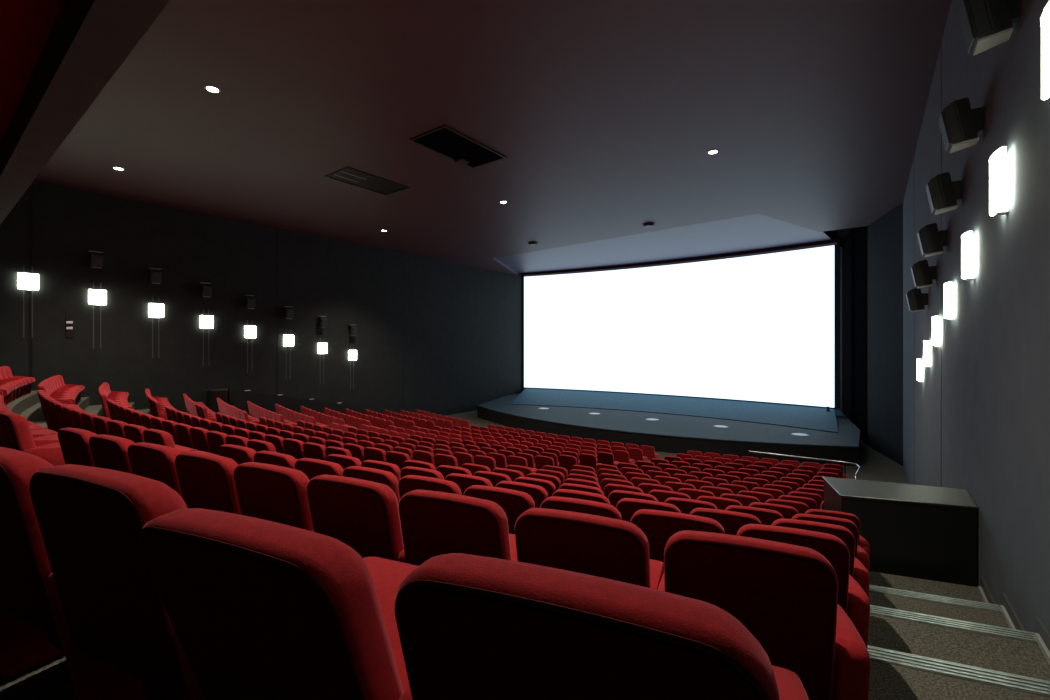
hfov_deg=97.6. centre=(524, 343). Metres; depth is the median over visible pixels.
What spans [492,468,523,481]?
chair
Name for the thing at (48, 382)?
chair
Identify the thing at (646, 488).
chair
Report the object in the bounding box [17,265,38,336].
wall lamp
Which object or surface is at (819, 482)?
chair
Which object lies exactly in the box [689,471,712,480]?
chair
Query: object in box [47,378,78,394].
chair
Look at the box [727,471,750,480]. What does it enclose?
chair
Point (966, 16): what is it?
grille
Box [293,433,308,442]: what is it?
chair
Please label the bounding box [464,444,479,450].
chair
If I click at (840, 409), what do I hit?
wall
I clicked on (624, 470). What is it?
chair
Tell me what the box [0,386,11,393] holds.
chair
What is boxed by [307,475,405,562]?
chair
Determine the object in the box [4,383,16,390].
seat cushion
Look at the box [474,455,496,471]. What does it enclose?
chair
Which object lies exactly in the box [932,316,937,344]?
diffuser
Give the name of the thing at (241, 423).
chair
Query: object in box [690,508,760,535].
chair
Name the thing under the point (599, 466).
chair
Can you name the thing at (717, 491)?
chair
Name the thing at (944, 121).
grille
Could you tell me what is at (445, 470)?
chair
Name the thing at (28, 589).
chair
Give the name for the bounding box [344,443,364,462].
chair
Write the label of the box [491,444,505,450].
chair
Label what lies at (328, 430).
chair
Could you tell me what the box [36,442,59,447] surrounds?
seat cushion
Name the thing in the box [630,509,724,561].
chair
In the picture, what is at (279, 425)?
chair
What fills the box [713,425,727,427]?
floor light
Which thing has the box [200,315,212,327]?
diffuser
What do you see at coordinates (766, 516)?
chair
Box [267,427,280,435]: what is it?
chair
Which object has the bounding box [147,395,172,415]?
chair
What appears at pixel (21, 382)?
seat cushion
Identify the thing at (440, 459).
chair
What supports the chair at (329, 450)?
on the floor
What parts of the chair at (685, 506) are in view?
panel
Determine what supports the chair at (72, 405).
on the floor
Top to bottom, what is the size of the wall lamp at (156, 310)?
2.200 m
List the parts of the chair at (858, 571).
backrest, panel, armrest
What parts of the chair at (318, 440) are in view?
panel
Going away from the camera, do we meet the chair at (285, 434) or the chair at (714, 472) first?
the chair at (285, 434)
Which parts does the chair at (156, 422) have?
panel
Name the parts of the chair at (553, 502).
panel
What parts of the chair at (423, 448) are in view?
panel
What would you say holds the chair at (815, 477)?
on the floor
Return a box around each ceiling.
[0,0,64,143]
[34,0,950,274]
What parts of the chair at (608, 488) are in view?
backrest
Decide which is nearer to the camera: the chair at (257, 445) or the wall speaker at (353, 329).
the chair at (257, 445)
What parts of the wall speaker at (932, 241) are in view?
panel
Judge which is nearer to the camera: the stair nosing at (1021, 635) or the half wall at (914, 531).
the stair nosing at (1021, 635)
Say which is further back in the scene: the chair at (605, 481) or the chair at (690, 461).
the chair at (690, 461)
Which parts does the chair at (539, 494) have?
backrest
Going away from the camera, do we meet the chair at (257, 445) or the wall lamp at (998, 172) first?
the wall lamp at (998, 172)
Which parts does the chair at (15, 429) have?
panel, backrest, armrest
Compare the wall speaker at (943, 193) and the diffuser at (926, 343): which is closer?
the wall speaker at (943, 193)
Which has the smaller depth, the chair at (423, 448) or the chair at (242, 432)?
the chair at (242, 432)
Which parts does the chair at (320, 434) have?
panel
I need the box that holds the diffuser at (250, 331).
[245,326,255,337]
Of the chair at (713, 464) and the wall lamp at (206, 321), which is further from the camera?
the wall lamp at (206, 321)
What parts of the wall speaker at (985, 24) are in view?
panel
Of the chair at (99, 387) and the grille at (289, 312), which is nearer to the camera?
the chair at (99, 387)
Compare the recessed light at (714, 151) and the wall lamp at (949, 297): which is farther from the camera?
the recessed light at (714, 151)
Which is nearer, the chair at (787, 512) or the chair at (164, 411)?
the chair at (787, 512)
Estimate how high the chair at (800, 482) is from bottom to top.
0.812 m
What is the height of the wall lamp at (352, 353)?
2.200 m
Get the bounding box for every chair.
[0,367,30,396]
[0,370,27,398]
[0,381,23,399]
[0,382,20,401]
[0,383,16,404]
[0,385,13,403]
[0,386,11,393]
[0,388,8,396]
[0,409,58,447]
[0,412,64,465]
[0,447,148,699]
[0,607,63,678]
[1,366,34,394]
[30,424,46,430]
[30,464,205,699]
[31,429,57,437]
[37,390,78,428]
[38,384,74,404]
[38,392,80,429]
[39,383,74,398]
[40,382,75,397]
[40,394,83,430]
[42,380,75,396]
[42,396,57,431]
[45,379,76,396]
[46,398,57,430]
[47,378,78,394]
[50,377,80,393]
[50,401,61,430]
[52,376,82,403]
[56,403,67,427]
[58,428,96,466]
[63,406,75,427]
[71,409,86,429]
[81,413,97,433]
[89,434,133,473]
[93,416,111,434]
[99,386,126,398]
[99,387,126,400]
[99,390,127,416]
[99,392,130,415]
[100,393,132,418]
[107,399,114,419]
[107,420,175,444]
[110,402,118,419]
[114,404,122,420]
[119,406,128,423]
[124,424,197,452]
[126,408,135,424]
[128,442,182,497]
[133,411,144,426]
[138,508,417,699]
[141,414,153,428]
[143,429,215,454]
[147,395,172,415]
[148,397,174,416]
[150,399,176,416]
[151,417,164,430]
[153,400,167,419]
[162,420,178,444]
[165,407,172,420]
[170,409,178,423]
[175,423,193,448]
[175,451,240,514]
[176,411,185,423]
[183,414,192,426]
[190,427,209,452]
[191,416,202,427]
[195,404,215,416]
[199,406,216,421]
[200,419,212,430]
[206,431,227,454]
[210,422,223,432]
[215,412,223,423]
[219,444,255,464]
[222,415,230,424]
[222,425,235,434]
[226,435,248,446]
[229,417,237,427]
[234,462,313,531]
[235,428,249,439]
[237,419,247,428]
[246,422,257,430]
[247,439,297,459]
[249,431,265,440]
[254,451,296,468]
[256,424,268,434]
[259,417,266,425]
[265,435,284,453]
[266,419,274,427]
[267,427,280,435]
[274,421,283,429]
[280,430,294,438]
[283,424,293,431]
[283,438,304,458]
[293,426,304,433]
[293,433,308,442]
[295,458,343,479]
[297,420,305,428]
[303,442,325,460]
[304,429,315,436]
[305,422,314,429]
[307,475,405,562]
[309,436,325,446]
[313,424,322,431]
[315,431,328,439]
[323,427,333,433]
[325,440,343,447]
[325,446,351,457]
[326,454,361,469]
[328,434,342,441]
[333,429,344,437]
[342,437,357,444]
[343,466,399,504]
[344,432,356,438]
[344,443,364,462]
[348,427,357,433]
[356,434,369,440]
[358,429,368,435]
[358,440,374,447]
[361,460,400,482]
[364,447,386,461]
[368,431,379,437]
[369,437,383,443]
[375,443,392,451]
[379,434,391,439]
[384,440,398,447]
[386,451,409,470]
[392,436,404,443]
[393,447,412,459]
[394,553,808,699]
[398,475,461,498]
[399,442,415,450]
[399,489,516,565]
[400,466,443,479]
[403,460,435,469]
[405,439,418,445]
[410,435,421,441]
[413,450,434,465]
[416,445,433,454]
[419,441,433,449]
[422,437,435,444]
[434,444,450,450]
[434,449,452,455]
[434,454,457,469]
[435,439,449,446]
[436,465,471,479]
[445,473,492,494]
[449,442,463,448]
[450,447,467,452]
[453,452,473,466]
[461,463,490,474]
[462,440,475,445]
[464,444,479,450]
[464,485,534,533]
[468,450,485,458]
[473,471,510,486]
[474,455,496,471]
[476,442,490,448]
[480,447,496,455]
[487,453,506,468]
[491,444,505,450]
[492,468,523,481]
[495,481,547,507]
[497,450,514,461]
[506,447,521,453]
[506,465,533,476]
[507,456,537,472]
[514,477,555,496]
[515,453,534,467]
[515,508,664,591]
[523,449,538,462]
[526,473,560,490]
[529,446,543,454]
[535,455,553,468]
[535,469,564,484]
[540,452,558,466]
[540,496,621,519]
[542,465,567,479]
[545,449,560,461]
[552,489,609,503]
[558,455,576,474]
[559,483,603,494]
[561,451,579,464]
[563,478,600,488]
[567,474,597,482]
[569,469,598,483]
[572,465,597,479]
[579,453,599,473]
[596,464,618,477]
[597,452,619,466]
[597,468,621,482]
[599,473,626,486]
[601,478,633,492]
[604,484,643,497]
[608,490,657,507]
[616,498,680,521]
[617,462,637,470]
[620,467,643,475]
[625,472,650,480]
[630,477,659,486]
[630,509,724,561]
[635,461,654,468]
[638,483,672,493]
[640,465,661,473]
[646,470,669,478]
[648,490,690,501]
[651,458,668,466]
[654,476,680,484]
[657,463,676,471]
[664,456,681,463]
[664,468,686,476]
[664,482,695,491]
[664,497,716,513]
[664,530,870,699]
[671,461,689,468]
[673,474,698,482]
[677,488,714,499]
[679,466,699,474]
[683,458,701,466]
[685,479,713,489]
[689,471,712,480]
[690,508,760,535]
[692,463,711,471]
[697,496,741,509]
[700,486,732,496]
[701,477,727,486]
[703,469,724,477]
[704,460,722,468]
[714,466,734,474]
[715,474,739,483]
[717,483,747,493]
[720,493,759,505]
[725,463,743,471]
[725,505,783,524]
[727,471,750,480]
[731,480,759,490]
[734,459,751,467]
[737,524,869,647]
[738,468,758,477]
[738,490,773,502]
[743,477,768,487]
[746,465,766,473]
[748,502,798,518]
[752,487,783,498]
[753,474,776,483]
[754,461,772,470]
[762,471,783,480]
[763,484,792,494]
[765,499,808,513]
[769,467,789,476]
[772,481,799,491]
[772,518,869,598]
[775,464,794,472]
[778,495,816,508]
[780,477,804,487]
[787,473,809,483]
[788,491,822,508]
[792,469,813,479]
[792,514,869,571]
[796,488,823,500]
[797,466,817,475]
[802,484,823,489]
[805,509,869,554]
[808,480,823,484]
[813,476,833,480]
[817,472,839,477]
[820,468,841,477]
[823,464,846,478]
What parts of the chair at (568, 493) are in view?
panel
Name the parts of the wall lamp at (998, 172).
plate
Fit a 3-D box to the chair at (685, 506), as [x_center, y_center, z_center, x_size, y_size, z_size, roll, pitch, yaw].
[1.706,1.893,4.629,0.539,0.812,0.606,0,0,24]
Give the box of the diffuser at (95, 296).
[88,289,105,304]
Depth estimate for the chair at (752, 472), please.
11.54 m
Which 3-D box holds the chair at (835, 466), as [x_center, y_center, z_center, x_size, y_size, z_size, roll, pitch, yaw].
[9.142,3.913,13.654,0.585,0.812,0.606,0,0,23]
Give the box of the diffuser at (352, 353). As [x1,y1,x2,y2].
[349,350,356,359]
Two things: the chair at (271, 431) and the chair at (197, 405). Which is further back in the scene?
the chair at (197, 405)
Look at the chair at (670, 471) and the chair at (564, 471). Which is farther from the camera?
the chair at (670, 471)
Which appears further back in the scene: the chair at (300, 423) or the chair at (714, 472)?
the chair at (300, 423)
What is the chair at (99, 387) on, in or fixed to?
on the floor
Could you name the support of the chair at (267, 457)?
on the floor
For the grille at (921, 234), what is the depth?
7.21 m
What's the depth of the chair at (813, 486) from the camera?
9.22 m
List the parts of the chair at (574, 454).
panel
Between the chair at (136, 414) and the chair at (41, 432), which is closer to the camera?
the chair at (41, 432)
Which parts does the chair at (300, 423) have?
panel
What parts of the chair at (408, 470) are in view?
panel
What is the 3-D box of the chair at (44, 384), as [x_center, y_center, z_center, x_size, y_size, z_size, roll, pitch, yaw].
[-11.144,1.325,10.963,0.606,0.812,0.539,0,0,-44]
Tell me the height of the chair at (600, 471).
0.812 m
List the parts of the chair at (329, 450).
panel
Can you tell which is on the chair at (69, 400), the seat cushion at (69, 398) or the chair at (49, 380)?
the seat cushion at (69, 398)
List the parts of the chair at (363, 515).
armrest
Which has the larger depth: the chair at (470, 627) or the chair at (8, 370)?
the chair at (8, 370)
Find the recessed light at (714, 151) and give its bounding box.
[707,149,718,153]
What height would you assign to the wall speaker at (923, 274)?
0.502 m
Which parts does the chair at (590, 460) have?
panel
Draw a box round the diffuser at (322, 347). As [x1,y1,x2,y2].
[318,343,326,352]
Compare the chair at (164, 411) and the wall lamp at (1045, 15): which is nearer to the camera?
the wall lamp at (1045, 15)
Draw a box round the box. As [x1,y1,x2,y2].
[206,389,227,412]
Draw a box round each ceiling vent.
[325,166,408,195]
[410,125,506,168]
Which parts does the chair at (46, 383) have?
backrest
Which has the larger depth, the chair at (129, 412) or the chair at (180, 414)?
the chair at (180, 414)
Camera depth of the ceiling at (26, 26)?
5.26 m
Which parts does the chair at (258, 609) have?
panel, armrest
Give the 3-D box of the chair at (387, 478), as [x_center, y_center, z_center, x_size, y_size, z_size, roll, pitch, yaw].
[-1.023,1.325,3.631,0.539,0.812,0.606,0,0,26]
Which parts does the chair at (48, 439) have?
armrest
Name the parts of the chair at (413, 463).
panel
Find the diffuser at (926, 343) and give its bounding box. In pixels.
[924,341,928,365]
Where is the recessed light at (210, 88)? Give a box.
[204,85,220,92]
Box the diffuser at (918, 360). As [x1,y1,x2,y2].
[917,359,920,380]
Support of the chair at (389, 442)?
on the floor
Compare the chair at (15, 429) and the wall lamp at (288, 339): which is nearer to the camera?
the chair at (15, 429)
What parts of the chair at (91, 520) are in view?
armrest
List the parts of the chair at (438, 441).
panel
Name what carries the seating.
on the floor
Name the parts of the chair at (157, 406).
panel, backrest, armrest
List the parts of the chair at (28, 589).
panel, backrest, armrest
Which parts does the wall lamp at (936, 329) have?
plate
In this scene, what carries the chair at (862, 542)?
on the floor
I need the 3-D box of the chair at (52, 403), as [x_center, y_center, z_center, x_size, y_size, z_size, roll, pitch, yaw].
[-7.370,1.325,7.588,0.539,0.812,0.606,0,0,38]
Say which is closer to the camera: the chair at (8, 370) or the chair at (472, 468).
the chair at (472, 468)
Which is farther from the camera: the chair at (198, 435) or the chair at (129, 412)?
the chair at (129, 412)
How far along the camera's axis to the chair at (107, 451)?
3.01 m
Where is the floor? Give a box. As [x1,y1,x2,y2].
[0,390,1049,699]
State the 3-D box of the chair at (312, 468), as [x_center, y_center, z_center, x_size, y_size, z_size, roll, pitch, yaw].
[-1.507,1.325,3.873,0.539,0.812,0.606,0,0,27]
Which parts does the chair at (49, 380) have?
backrest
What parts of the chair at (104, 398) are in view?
backrest, armrest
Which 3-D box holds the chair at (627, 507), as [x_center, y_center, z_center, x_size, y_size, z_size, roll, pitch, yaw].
[1.077,1.617,3.788,0.539,0.812,0.606,0,0,24]
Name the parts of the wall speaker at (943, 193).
panel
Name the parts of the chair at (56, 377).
backrest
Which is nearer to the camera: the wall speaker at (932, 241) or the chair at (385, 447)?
the wall speaker at (932, 241)
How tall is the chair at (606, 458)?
0.812 m
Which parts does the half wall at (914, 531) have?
edge trim, lid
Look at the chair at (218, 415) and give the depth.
11.60 m
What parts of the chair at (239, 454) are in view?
panel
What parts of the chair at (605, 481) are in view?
backrest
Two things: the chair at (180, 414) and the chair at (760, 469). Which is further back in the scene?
the chair at (760, 469)
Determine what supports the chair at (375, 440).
on the floor
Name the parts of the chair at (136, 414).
panel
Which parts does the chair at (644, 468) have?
panel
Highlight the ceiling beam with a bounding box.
[0,0,169,223]
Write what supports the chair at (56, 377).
on the floor
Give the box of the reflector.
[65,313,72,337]
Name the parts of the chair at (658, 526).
backrest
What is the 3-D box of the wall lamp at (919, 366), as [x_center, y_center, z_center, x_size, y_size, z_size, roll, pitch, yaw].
[8.806,0.580,10.259,0.108,0.530,0.450,0,0,37]
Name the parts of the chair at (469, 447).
panel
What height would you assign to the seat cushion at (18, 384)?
0.179 m
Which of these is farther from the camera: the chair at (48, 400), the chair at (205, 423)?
the chair at (205, 423)
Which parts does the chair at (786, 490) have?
backrest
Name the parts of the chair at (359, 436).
panel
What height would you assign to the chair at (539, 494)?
0.812 m
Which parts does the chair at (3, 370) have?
backrest, armrest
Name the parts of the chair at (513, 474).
backrest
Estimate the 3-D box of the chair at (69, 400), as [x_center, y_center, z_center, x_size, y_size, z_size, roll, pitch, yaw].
[-10.748,1.325,10.562,0.585,0.812,0.606,0,0,45]
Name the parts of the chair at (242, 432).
panel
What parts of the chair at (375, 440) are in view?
panel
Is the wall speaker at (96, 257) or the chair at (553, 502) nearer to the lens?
the chair at (553, 502)
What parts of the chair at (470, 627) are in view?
panel, armrest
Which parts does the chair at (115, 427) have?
panel, backrest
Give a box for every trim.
[228,389,400,414]
[523,237,841,274]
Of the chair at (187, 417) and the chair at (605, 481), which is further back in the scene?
the chair at (187, 417)
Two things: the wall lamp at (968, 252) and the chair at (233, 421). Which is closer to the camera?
the wall lamp at (968, 252)
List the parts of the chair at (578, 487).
panel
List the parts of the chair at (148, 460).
panel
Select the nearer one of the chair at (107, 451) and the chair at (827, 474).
the chair at (107, 451)
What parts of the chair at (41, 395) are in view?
panel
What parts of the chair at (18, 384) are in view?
armrest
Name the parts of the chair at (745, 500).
backrest, panel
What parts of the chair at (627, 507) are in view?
backrest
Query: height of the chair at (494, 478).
0.812 m
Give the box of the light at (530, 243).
[528,242,537,245]
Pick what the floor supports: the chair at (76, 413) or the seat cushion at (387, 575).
the chair at (76, 413)
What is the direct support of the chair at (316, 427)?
on the floor
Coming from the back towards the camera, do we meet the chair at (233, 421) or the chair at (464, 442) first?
the chair at (464, 442)
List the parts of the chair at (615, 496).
backrest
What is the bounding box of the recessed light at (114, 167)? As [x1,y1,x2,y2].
[112,166,124,169]
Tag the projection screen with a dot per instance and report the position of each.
(762, 327)
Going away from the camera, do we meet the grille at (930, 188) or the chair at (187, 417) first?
the grille at (930, 188)
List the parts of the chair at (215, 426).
panel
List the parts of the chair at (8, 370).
backrest, armrest, armrest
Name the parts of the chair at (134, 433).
panel, backrest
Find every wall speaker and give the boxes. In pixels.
[88,250,102,267]
[149,268,161,283]
[200,282,211,296]
[244,295,255,308]
[283,306,293,318]
[319,316,326,327]
[349,325,356,335]
[906,288,927,311]
[911,260,935,288]
[917,223,946,257]
[926,172,961,214]
[938,97,983,152]
[958,0,1019,55]
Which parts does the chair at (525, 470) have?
backrest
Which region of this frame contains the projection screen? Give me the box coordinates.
[522,242,839,408]
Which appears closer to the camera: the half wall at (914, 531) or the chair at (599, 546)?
the chair at (599, 546)
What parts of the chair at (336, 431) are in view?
panel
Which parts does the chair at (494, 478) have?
backrest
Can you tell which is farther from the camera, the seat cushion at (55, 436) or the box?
the box
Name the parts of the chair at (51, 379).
backrest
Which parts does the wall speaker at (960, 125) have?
panel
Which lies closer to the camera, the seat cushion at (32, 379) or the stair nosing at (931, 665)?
the stair nosing at (931, 665)
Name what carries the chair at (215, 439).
on the floor
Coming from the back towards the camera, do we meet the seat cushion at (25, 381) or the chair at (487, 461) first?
the seat cushion at (25, 381)
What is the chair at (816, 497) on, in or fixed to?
on the floor
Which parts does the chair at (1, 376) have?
armrest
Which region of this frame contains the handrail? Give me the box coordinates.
[749,451,860,478]
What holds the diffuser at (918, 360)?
attached to the wall lamp at (919, 366)
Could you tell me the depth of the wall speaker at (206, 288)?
17.54 m
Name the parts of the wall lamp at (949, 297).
plate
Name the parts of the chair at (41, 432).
armrest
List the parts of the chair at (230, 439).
panel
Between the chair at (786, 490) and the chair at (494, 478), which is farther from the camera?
the chair at (786, 490)
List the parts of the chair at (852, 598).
backrest, panel, armrest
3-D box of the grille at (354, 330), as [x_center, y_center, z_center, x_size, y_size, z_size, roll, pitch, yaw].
[-8.352,-0.604,22.552,0.076,0.358,0.261,0,0,37]
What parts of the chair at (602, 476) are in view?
backrest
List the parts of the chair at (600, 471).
panel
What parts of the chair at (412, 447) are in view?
panel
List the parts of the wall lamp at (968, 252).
plate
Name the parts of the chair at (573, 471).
panel, backrest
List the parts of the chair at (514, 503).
backrest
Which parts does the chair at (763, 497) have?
backrest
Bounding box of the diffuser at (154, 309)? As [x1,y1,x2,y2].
[148,303,163,316]
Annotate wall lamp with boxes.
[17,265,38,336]
[88,282,106,348]
[148,296,163,357]
[200,309,212,365]
[245,320,255,372]
[284,335,293,346]
[318,338,326,383]
[349,345,356,389]
[917,358,922,381]
[923,340,930,366]
[932,315,940,346]
[944,281,954,319]
[961,229,975,279]
[989,145,1008,215]
[1040,0,1049,99]
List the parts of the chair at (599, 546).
panel, armrest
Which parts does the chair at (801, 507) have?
backrest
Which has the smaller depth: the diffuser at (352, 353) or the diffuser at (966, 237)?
the diffuser at (966, 237)
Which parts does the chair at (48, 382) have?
backrest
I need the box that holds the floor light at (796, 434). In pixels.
[791,433,808,435]
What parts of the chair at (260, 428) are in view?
panel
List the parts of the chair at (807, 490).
backrest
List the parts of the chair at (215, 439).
backrest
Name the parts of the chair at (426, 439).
panel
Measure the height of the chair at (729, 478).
0.812 m
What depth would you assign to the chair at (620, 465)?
10.87 m
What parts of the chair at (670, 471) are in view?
panel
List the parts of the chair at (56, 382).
backrest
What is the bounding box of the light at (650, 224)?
[642,222,655,227]
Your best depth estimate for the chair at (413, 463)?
5.79 m
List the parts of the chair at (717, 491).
backrest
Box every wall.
[0,181,524,415]
[822,476,978,586]
[833,242,841,411]
[842,226,867,445]
[868,203,902,465]
[903,0,1049,632]
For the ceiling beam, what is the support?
attached to the ceiling at (605, 116)
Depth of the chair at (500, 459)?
10.19 m
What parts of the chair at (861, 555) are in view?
backrest, panel, armrest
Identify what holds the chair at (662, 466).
on the floor
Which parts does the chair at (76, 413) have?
panel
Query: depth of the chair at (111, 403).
9.55 m
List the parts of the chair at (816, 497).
backrest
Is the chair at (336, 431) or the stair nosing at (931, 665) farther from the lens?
the chair at (336, 431)
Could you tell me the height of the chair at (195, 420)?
0.812 m
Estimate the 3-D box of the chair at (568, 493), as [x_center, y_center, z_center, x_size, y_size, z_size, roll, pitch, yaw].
[0.583,1.617,4.009,0.539,0.812,0.606,0,0,25]
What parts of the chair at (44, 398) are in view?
panel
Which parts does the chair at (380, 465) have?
panel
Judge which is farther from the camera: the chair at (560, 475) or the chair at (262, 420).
the chair at (262, 420)
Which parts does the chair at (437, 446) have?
panel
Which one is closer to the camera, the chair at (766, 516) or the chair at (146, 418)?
the chair at (766, 516)
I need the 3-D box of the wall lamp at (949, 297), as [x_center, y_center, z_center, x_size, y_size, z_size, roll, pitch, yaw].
[6.003,-0.605,6.512,0.108,0.530,0.450,0,0,37]
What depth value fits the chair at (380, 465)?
4.67 m
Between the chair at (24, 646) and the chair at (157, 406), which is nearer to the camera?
the chair at (24, 646)
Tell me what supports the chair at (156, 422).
on the floor
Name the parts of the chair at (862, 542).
backrest, panel, armrest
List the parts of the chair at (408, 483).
panel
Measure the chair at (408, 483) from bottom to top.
0.812 m
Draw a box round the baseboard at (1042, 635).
[978,576,1049,664]
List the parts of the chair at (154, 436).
panel, backrest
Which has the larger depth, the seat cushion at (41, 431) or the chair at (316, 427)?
the chair at (316, 427)
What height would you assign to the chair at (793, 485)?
0.812 m
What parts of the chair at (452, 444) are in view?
panel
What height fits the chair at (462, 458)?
0.812 m
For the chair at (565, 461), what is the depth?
11.65 m
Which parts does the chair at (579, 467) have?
panel, backrest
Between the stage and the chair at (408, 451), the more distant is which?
the stage
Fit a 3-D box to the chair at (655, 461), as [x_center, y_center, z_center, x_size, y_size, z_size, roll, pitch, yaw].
[3.786,3.547,12.807,0.630,0.812,0.606,0,0,29]
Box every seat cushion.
[0,385,13,391]
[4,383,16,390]
[7,382,20,388]
[9,381,23,387]
[15,379,27,385]
[26,377,34,383]
[31,429,57,434]
[33,434,58,439]
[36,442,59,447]
[59,397,74,403]
[175,445,197,450]
[363,556,417,691]
[509,533,516,560]
[650,559,663,589]
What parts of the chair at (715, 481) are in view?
backrest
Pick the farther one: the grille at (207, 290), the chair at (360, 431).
the grille at (207, 290)
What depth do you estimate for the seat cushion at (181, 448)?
5.57 m
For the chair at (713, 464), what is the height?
0.812 m
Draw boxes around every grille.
[92,255,102,266]
[152,272,161,282]
[203,286,211,295]
[248,299,254,307]
[287,310,293,317]
[321,319,326,326]
[352,328,356,334]
[906,293,910,310]
[911,266,916,286]
[917,231,924,255]
[926,183,934,212]
[938,112,950,150]
[958,0,974,53]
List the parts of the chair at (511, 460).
panel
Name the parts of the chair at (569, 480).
panel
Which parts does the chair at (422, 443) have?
panel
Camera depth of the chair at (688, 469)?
11.20 m
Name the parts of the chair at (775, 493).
backrest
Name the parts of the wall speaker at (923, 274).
panel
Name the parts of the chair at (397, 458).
backrest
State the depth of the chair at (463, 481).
4.22 m
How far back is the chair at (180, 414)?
10.04 m
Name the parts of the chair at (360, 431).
panel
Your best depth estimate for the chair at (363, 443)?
9.42 m
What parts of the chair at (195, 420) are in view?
panel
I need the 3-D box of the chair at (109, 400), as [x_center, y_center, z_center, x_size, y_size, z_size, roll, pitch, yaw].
[-8.846,1.617,10.195,0.630,0.812,0.606,0,0,42]
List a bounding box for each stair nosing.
[867,645,1049,696]
[869,585,1001,612]
[870,605,1036,642]
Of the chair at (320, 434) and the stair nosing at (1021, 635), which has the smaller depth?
the stair nosing at (1021, 635)
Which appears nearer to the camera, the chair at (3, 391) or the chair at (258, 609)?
the chair at (258, 609)
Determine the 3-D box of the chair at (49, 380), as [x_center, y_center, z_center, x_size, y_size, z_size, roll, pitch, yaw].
[-12.251,1.325,12.148,0.606,0.812,0.539,0,0,-42]
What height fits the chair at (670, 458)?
0.812 m
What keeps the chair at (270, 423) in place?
on the floor
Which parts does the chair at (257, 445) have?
panel, backrest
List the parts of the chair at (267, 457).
panel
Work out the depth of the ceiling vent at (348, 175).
14.14 m
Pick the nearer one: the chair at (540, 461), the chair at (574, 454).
the chair at (540, 461)
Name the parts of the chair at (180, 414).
panel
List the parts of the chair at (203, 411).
panel, backrest, armrest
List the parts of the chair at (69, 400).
backrest, armrest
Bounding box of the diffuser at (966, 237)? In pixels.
[961,231,971,278]
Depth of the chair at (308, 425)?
12.92 m
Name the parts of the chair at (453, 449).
panel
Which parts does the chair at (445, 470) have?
backrest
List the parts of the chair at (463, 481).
backrest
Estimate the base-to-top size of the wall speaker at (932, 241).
0.502 m
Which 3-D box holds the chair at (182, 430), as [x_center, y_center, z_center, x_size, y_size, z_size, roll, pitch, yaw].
[-4.995,1.617,7.154,0.539,0.812,0.606,0,0,34]
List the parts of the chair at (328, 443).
panel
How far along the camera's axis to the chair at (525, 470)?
7.46 m
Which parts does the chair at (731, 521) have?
backrest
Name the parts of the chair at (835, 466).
panel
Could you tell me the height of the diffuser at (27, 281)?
0.480 m
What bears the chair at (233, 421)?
on the floor
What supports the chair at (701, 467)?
on the floor
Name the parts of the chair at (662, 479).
backrest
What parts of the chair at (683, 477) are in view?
backrest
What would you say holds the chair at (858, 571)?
on the floor
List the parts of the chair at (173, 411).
panel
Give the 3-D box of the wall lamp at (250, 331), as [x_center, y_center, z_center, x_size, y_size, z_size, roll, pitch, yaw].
[-11.334,0.100,18.982,0.108,2.200,0.450,0,0,37]
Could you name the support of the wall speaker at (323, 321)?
attached to the wall at (435, 336)
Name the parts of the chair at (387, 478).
panel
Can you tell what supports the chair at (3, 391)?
on the floor
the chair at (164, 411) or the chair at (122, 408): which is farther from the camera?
the chair at (164, 411)
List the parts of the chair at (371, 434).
panel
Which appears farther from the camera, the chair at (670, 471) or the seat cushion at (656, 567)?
the chair at (670, 471)
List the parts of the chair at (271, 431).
panel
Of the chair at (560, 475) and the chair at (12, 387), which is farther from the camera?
the chair at (12, 387)
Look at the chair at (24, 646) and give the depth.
1.54 m
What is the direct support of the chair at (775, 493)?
on the floor
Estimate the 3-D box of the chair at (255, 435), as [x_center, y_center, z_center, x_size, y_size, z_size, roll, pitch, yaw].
[-4.366,1.893,7.995,0.539,0.812,0.606,0,0,34]
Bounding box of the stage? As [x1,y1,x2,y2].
[477,388,859,465]
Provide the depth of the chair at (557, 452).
13.00 m
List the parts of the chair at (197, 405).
panel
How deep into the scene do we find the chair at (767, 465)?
13.21 m
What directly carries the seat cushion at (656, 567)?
on the chair at (599, 546)
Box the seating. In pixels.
[56,375,820,471]
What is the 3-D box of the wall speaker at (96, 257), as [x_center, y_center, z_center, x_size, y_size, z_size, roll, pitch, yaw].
[-14.083,-2.769,15.113,0.341,0.553,0.340,0,0,37]
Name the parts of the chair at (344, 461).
panel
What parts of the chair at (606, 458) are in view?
panel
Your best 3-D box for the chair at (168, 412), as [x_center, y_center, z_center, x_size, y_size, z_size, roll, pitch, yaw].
[-8.217,1.893,11.035,0.630,0.812,0.606,0,0,42]
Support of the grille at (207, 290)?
attached to the wall speaker at (206, 288)
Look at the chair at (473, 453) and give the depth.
10.53 m
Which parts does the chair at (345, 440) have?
panel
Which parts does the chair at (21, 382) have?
armrest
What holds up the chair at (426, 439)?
on the floor
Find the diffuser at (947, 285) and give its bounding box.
[944,282,951,317]
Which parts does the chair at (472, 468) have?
panel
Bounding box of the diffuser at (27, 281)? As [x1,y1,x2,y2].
[18,273,38,289]
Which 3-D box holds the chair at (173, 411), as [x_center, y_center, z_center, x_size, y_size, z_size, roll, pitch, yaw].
[-7.780,1.893,10.646,0.539,0.812,0.606,0,0,41]
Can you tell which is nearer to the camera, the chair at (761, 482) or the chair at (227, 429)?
the chair at (227, 429)
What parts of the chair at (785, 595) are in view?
armrest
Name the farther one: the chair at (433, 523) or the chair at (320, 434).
the chair at (320, 434)
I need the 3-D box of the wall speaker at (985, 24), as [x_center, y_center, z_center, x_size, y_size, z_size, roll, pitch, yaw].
[3.825,-2.713,3.795,0.341,0.502,0.290,0,0,37]
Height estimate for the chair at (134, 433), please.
0.812 m
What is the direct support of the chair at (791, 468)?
on the floor

